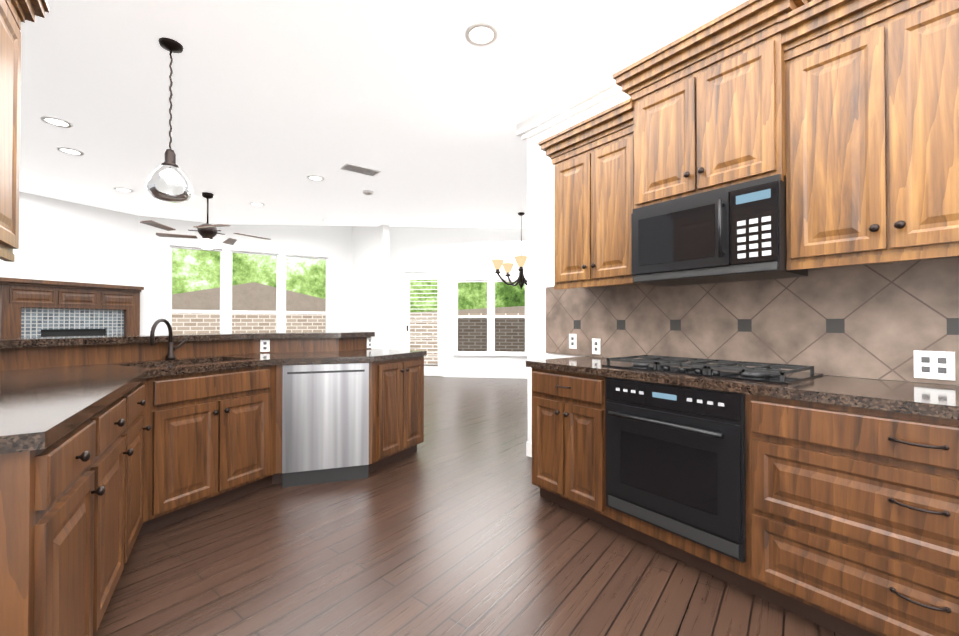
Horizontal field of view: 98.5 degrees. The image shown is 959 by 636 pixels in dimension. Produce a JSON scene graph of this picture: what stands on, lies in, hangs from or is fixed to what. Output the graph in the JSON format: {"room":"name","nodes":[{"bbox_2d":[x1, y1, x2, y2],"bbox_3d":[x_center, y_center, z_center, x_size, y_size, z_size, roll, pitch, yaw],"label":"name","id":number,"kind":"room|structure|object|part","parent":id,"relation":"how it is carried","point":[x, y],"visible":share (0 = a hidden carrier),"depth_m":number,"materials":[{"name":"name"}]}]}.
{"room":"kitchen","nodes":[
{"label":"kitchen","id":0,"kind":"room"},
{"bbox_2d":[0,191,137,285],"bbox_3d":[-6.559,-0.505,4.905,0.150,3.450,4.200,0,-1,25],"label":"wall","id":1,"kind":"structure","parent":0,"point":[64,240],"depth_m":6.06,"materials":[{"name":"white paint"}]},
{"bbox_2d":[137,215,351,334],"bbox_3d":[-4.121,-0.474,7.785,3.599,3.450,0.150,0,-1,-31],"label":"wall","id":2,"kind":"structure","parent":0,"point":[333,244],"depth_m":7.62,"materials":[{"name":"white paint"}]},
{"bbox_2d":[169,246,221,332],"bbox_3d":[-4.950,-0.155,7.222,0.819,2.150,0.140,0,-1,-31],"label":"window","id":3,"kind":"structure","parent":2,"relation":"in","point":[171,310],"depth_m":7.23,"materials":[{"name":"white wood"}]},
{"bbox_2d":[230,251,277,332],"bbox_3d":[-4.181,-0.150,7.691,0.847,2.150,0.140,0,-1,-31],"label":"window","id":4,"kind":"structure","parent":2,"relation":"in","point":[250,312],"depth_m":7.70,"materials":[{"name":"white wood"}]},
{"bbox_2d":[285,255,327,331],"bbox_3d":[-3.413,-0.145,8.160,0.856,2.150,0.140,0,-1,-31],"label":"window","id":5,"kind":"structure","parent":2,"relation":"in","point":[325,313],"depth_m":8.26,"materials":[{"name":"white wood"}]},
{"bbox_2d":[352,224,388,348],"bbox_3d":[-2.415,-0.467,8.389,0.120,3.450,2.412,0,-1,-37],"label":"wall","id":6,"kind":"structure","parent":0,"point":[370,278],"depth_m":7.79,"materials":[{"name":"white paint"}]},
{"bbox_2d":[19,0,735,228],"bbox_3d":[-2.014,-1.747,6.164,25.257,0.100,20.173,0,-1,-37],"label":"ceiling","id":7,"kind":"structure","parent":0,"point":[424,107],"depth_m":3.24,"materials":[{"name":"white paint"}]},
{"bbox_2d":[41,116,72,127],"bbox_3d":[-3.711,-1.719,3.628,0.200,0.009,0.200,0,-1,-37],"label":"recessed light","id":8,"kind":"object","parent":7,"relation":"in","point":[55,121],"visible":0.98,"depth_m":3.62,"materials":[{"name":"white"}]},
{"bbox_2d":[57,147,83,155],"bbox_3d":[-4.204,-1.712,4.248,0.200,0.009,0.200,0,-1,-37],"label":"recessed light","id":9,"kind":"object","parent":7,"relation":"in","point":[66,150],"visible":1,"depth_m":4.24,"materials":[{"name":"white"}]},
{"bbox_2d":[114,187,133,192],"bbox_3d":[-4.720,-1.699,5.483,0.200,0.009,0.200,0,-1,-37],"label":"recessed light","id":10,"kind":"object","parent":7,"relation":"in","point":[121,189],"visible":0.96,"depth_m":5.47,"materials":[{"name":"white plastic"}]},
{"bbox_2d":[146,37,192,202],"bbox_3d":[-1.955,-1.235,2.614,0.240,0.999,0.240,0,-1,-37],"label":"pendant light","id":11,"kind":"object","parent":7,"relation":"hanging from","point":[169,170],"visible":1,"depth_m":2.58,"materials":[{"name":"clear glass"}]},
{"bbox_3d":[-1.955,-0.843,2.610,0.240,0.214,0.240,0,-1,-37],"label":"globe","id":12,"kind":"part","parent":11,"relation":"part of","materials":[{"name":"clear glass"}]},
{"bbox_3d":[-1.955,-0.886,2.611,0.056,0.078,0.056,0,-1,-37],"label":"bulb","id":13,"kind":"part","parent":11,"relation":"part of","materials":[{"name":"white glass"}]},
{"bbox_2d":[140,192,270,248],"bbox_3d":[-3.674,-1.322,5.638,1.463,0.759,1.461,0,-1,-37],"label":"fan","id":14,"kind":"object","parent":7,"relation":"hanging from","point":[207,231],"visible":1,"depth_m":5.60,"materials":[{"name":"black metal"}]},
{"bbox_2d":[250,202,264,206],"bbox_3d":[-3.312,-1.691,6.158,0.200,0.009,0.200,0,-1,-37],"label":"recessed light","id":15,"kind":"object","parent":7,"relation":"in","point":[256,204],"visible":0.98,"depth_m":6.16,"materials":[{"name":"white"}]},
{"bbox_2d":[307,175,323,180],"bbox_3d":[-1.998,-1.704,5.040,0.200,0.009,0.200,0,-1,-37],"label":"recessed light","id":16,"kind":"object","parent":7,"relation":"in","point":[314,178],"visible":0.98,"depth_m":5.04,"materials":[{"name":"white plastic"}]},
{"bbox_2d":[341,163,380,176],"bbox_3d":[-1.368,-1.705,4.762,0.400,0.013,0.200,0,-1,-37],"label":"ceiling vent","id":17,"kind":"object","parent":7,"relation":"in","point":[359,169],"visible":0.98,"depth_m":4.73,"materials":[{"name":"white metal"}]},
{"bbox_2d":[363,190,372,194],"bbox_3d":[-1.498,-1.685,5.555,0.140,0.034,0.140,0,-1,-37],"label":"smoke detector","id":18,"kind":"object","parent":7,"relation":"attached to","point":[367,192],"visible":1,"depth_m":5.51,"materials":[{"name":"white plastic"}]},
{"bbox_2d":[465,23,497,45],"bbox_3d":[0.012,-1.731,2.529,0.200,0.009,0.200,0,-1,-37],"label":"recessed light","id":19,"kind":"object","parent":7,"relation":"in","point":[481,34],"visible":1,"depth_m":2.52,"materials":[{"name":"white plastic"}]},
{"bbox_2d":[491,212,526,288],"bbox_3d":[0.674,-1.073,6.682,0.945,1.233,0.942,0,-1,-37],"label":"chandelier","id":20,"kind":"object","parent":7,"relation":"hanging from","point":[498,264],"visible":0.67,"depth_m":6.59,"materials":[{"name":"beige glass"}]},
{"bbox_2d":[389,227,527,372],"bbox_3d":[0.301,-0.463,8.807,6.500,3.450,0.150,0,-1,8],"label":"wall","id":21,"kind":"structure","parent":0,"point":[453,254],"depth_m":8.85,"materials":[{"name":"white paint"}]},
{"bbox_2d":[403,272,443,376],"bbox_3d":[-1.214,0.134,8.995,0.907,2.260,0.065,0,-1,8],"label":"door","id":22,"kind":"structure","parent":21,"relation":"in","point":[428,370],"depth_m":8.98,"materials":[{"name":"painted wood"},{"name":"glass"},{"name":"oil rubbed bronze"}]},
{"bbox_2d":[443,371,527,378],"bbox_3d":[1.368,1.200,8.562,3.068,0.120,3.068,0,-1,-37],"label":"baseboard","id":23,"kind":"structure","parent":21,"relation":"attached to","point":[485,374],"depth_m":8.24,"materials":[{"name":"white wood"}]},
{"bbox_2d":[453,279,527,355],"bbox_3d":[0.241,-0.011,8.769,1.602,1.615,0.150,0,-1,8],"label":"nook window","id":24,"kind":"structure","parent":21,"relation":"in","point":[490,318],"depth_m":8.78,"materials":[{"name":"white wood"}]},
{"bbox_2d":[93,364,841,635],"bbox_3d":[-2.053,1.261,4.104,20.000,0.100,17.000,0,-1,-37],"label":"floor","id":25,"kind":"structure","parent":0,"point":[456,524],"depth_m":1.99,"materials":[{"name":"brown wood"}]},
{"bbox_2d":[0,277,143,337],"bbox_3d":[-5.851,0.361,5.968,0.240,1.740,1.610,0,-1,25],"label":"fireplace","id":26,"kind":"object","parent":25,"relation":"on","point":[37,308],"visible":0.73,"depth_m":5.91,"materials":[{"name":"wood"}]},
{"bbox_2d":[0,334,426,635],"bbox_3d":[-1.249,0.676,2.442,2.718,1.032,2.602,0,-1,-37],"label":"kitchen island","id":27,"kind":"object","parent":25,"relation":"on","point":[113,448],"depth_m":2.33,"materials":[{"name":"brown wood"}]},
{"bbox_2d":[0,338,11,345],"bbox_3d":[-2.562,0.133,1.888,0.510,0.043,0.915,0,-1,-37],"label":"island countertop","id":28,"kind":"structure","parent":27,"relation":"on","point":[3,341],"depth_m":2.13,"materials":[{"name":"brown stone"}]},
{"bbox_2d":[0,422,131,453],"bbox_3d":[-1.798,0.291,1.582,0.806,0.040,1.943,0,-1,-37],"label":"island countertop","id":29,"kind":"structure","parent":27,"relation":"on","point":[31,440],"depth_m":1.10,"materials":[{"name":"brown stone"}]},
{"bbox_2d":[12,331,374,345],"bbox_3d":[-2.061,0.147,3.162,2.666,0.043,1.085,0,-1,-37],"label":"island countertop","id":30,"kind":"structure","parent":27,"relation":"on","point":[21,341],"depth_m":2.89,"materials":[{"name":"brown stone"}]},
{"bbox_2d":[150,318,188,359],"bbox_3d":[-2.064,0.144,2.764,0.214,0.281,0.270,0,-1,-37],"label":"faucet","id":31,"kind":"object","parent":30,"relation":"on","point":[161,347],"depth_m":2.82,"materials":[{"name":"black metal"}]},
{"bbox_2d":[260,340,269,351],"bbox_3d":[-1.797,0.232,3.462,0.070,0.100,0.008,0,-1,-18],"label":"outlet","id":32,"kind":"object","parent":27,"relation":"attached to","point":[264,345],"visible":1,"depth_m":3.46,"materials":[{"name":"white plastic"}]},
{"bbox_2d":[282,363,368,487],"bbox_3d":[-1.123,0.768,3.045,0.588,0.862,0.291,0,-1,-37],"label":"dishwasher","id":33,"kind":"object","parent":27,"relation":"in","point":[325,406],"depth_m":3.00,"materials":[{"name":"silver metal"}]},
{"bbox_2d":[367,337,371,347],"bbox_3d":[-1.057,0.237,3.978,0.008,0.100,0.070,0,-1,28],"label":"outlet","id":34,"kind":"object","parent":27,"relation":"attached to","point":[369,342],"visible":1,"depth_m":3.97,"materials":[{"name":"white plastic"}]},
{"bbox_2d":[531,367,597,522],"bbox_3d":[0.750,0.760,2.679,0.640,0.870,0.576,0,-1,-37],"label":"base cabinet","id":35,"kind":"object","parent":25,"relation":"on","point":[564,403],"depth_m":2.48,"materials":[{"name":"brown wood"}]},
{"bbox_2d":[598,375,741,588],"bbox_3d":[1.138,0.754,2.172,0.640,0.870,0.702,0,-1,-37],"label":"base cabinet","id":36,"kind":"object","parent":25,"relation":"on","point":[670,454],"depth_m":1.95,"materials":[{"name":"brown wood"}]},
{"bbox_2d":[605,377,745,562],"bbox_3d":[0.875,0.668,1.971,0.086,0.698,0.675,0,-1,-37],"label":"oven","id":37,"kind":"object","parent":36,"relation":"in","point":[675,452],"depth_m":1.92,"materials":[{"name":"black metal"}]},
{"bbox_2d":[742,391,958,635],"bbox_3d":[1.649,0.747,1.503,0.640,0.870,0.982,0,-1,-37],"label":"base cabinet","id":38,"kind":"object","parent":25,"relation":"on","point":[830,502],"depth_m":1.45,"materials":[{"name":"brown wood"}]},
{"bbox_2d":[526,356,958,414],"bbox_3d":[1.965,0.286,1.097,0.638,0.040,4.624,0,-1,-37],"label":"countertop","id":39,"kind":"structure","parent":38,"relation":"on","point":[911,396],"depth_m":1.64,"materials":[{"name":"brown stone"}]},
{"bbox_2d":[602,355,822,382],"bbox_3d":[1.183,0.255,2.196,0.500,0.046,0.899,0,-1,-37],"label":"cooktop","id":40,"kind":"object","parent":39,"relation":"in","point":[722,369],"depth_m":2.03,"materials":[{"name":"black metal"}]},
{"bbox_2d":[527,91,629,442],"bbox_3d":[2.190,-0.283,1.461,0.150,2.930,5.620,0,-1,-37],"label":"wall","id":41,"kind":"structure","parent":0,"point":[540,228],"depth_m":3.53,"materials":[{"name":"white paint"}]},
{"bbox_2d":[526,442,531,456],"bbox_3d":[0.618,1.143,3.365,0.014,0.120,0.660,0,-1,-37],"label":"baseboard","id":42,"kind":"structure","parent":41,"relation":"attached to","point":[529,449],"depth_m":3.60,"materials":[{"name":"white"}]},
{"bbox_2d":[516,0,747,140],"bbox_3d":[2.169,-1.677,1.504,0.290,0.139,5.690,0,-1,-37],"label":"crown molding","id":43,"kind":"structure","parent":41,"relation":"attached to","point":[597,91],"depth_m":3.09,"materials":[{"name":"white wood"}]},
{"bbox_2d":[538,0,958,289],"bbox_3d":[1.509,-0.821,1.850,0.462,1.225,3.109,0,-1,-37],"label":"wall cabinet","id":44,"kind":"object","parent":41,"relation":"attached to","point":[748,140],"visible":1,"depth_m":1.85,"materials":[{"name":"brown wood"}]},
{"bbox_2d":[631,174,807,285],"bbox_3d":[1.237,-0.417,2.204,0.459,0.425,0.717,0,-1,-37],"label":"microwave","id":45,"kind":"object","parent":44,"relation":"in","point":[739,230],"depth_m":2.02,"materials":[{"name":"black metal"}]},
{"bbox_2d":[546,257,958,384],"bbox_3d":[2.195,-0.006,1.317,0.011,0.547,5.390,0,-1,-37],"label":"tile backsplash","id":46,"kind":"structure","parent":41,"relation":"attached to","point":[883,321],"depth_m":2.10,"materials":[{"name":"beige tile"}]},
{"bbox_2d":[569,334,576,348],"bbox_3d":[0.726,0.181,3.220,0.008,0.115,0.070,0,-1,-37],"label":"outlet","id":47,"kind":"object","parent":46,"relation":"attached to","point":[572,341],"visible":1,"depth_m":3.21,"materials":[{"name":"white plastic"}]},
{"bbox_2d":[592,338,600,353],"bbox_3d":[0.860,0.209,3.045,0.008,0.115,0.070,0,-1,-37],"label":"outlet","id":48,"kind":"object","parent":46,"relation":"attached to","point":[596,346],"visible":1,"depth_m":3.04,"materials":[{"name":"white plastic"}]},
{"bbox_2d":[914,350,954,379],"bbox_3d":[1.881,0.195,1.710,0.008,0.115,0.115,0,-1,-37],"label":"outlet","id":49,"kind":"object","parent":46,"relation":"attached to","point":[934,365],"visible":1,"depth_m":1.71,"materials":[{"name":"white plastic"}]},
{"bbox_3d":[-0.613,-0.308,-0.783,0.120,2.930,5.460,0,-1,-37],"label":"wall","id":50,"kind":"structure","parent":0,"visible":0},
{"bbox_2d":[0,0,49,261],"bbox_3d":[-1.634,-0.790,1.072,0.502,1.115,1.404,0,-1,-37],"label":"wall cabinet","id":51,"kind":"object","parent":50,"relation":"attached to","point":[14,14],"visible":1,"depth_m":1.57,"materials":[{"name":"brown wood"}]},
{"label":"outside","id":52,"kind":"structure","parent":0,"visible":0},
{"bbox_2d":[172,248,524,363],"bbox_3d":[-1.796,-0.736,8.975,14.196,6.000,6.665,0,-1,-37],"label":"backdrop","id":53,"kind":"structure","parent":52,"point":[195,279],"depth_m":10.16,"materials":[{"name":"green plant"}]}
]}

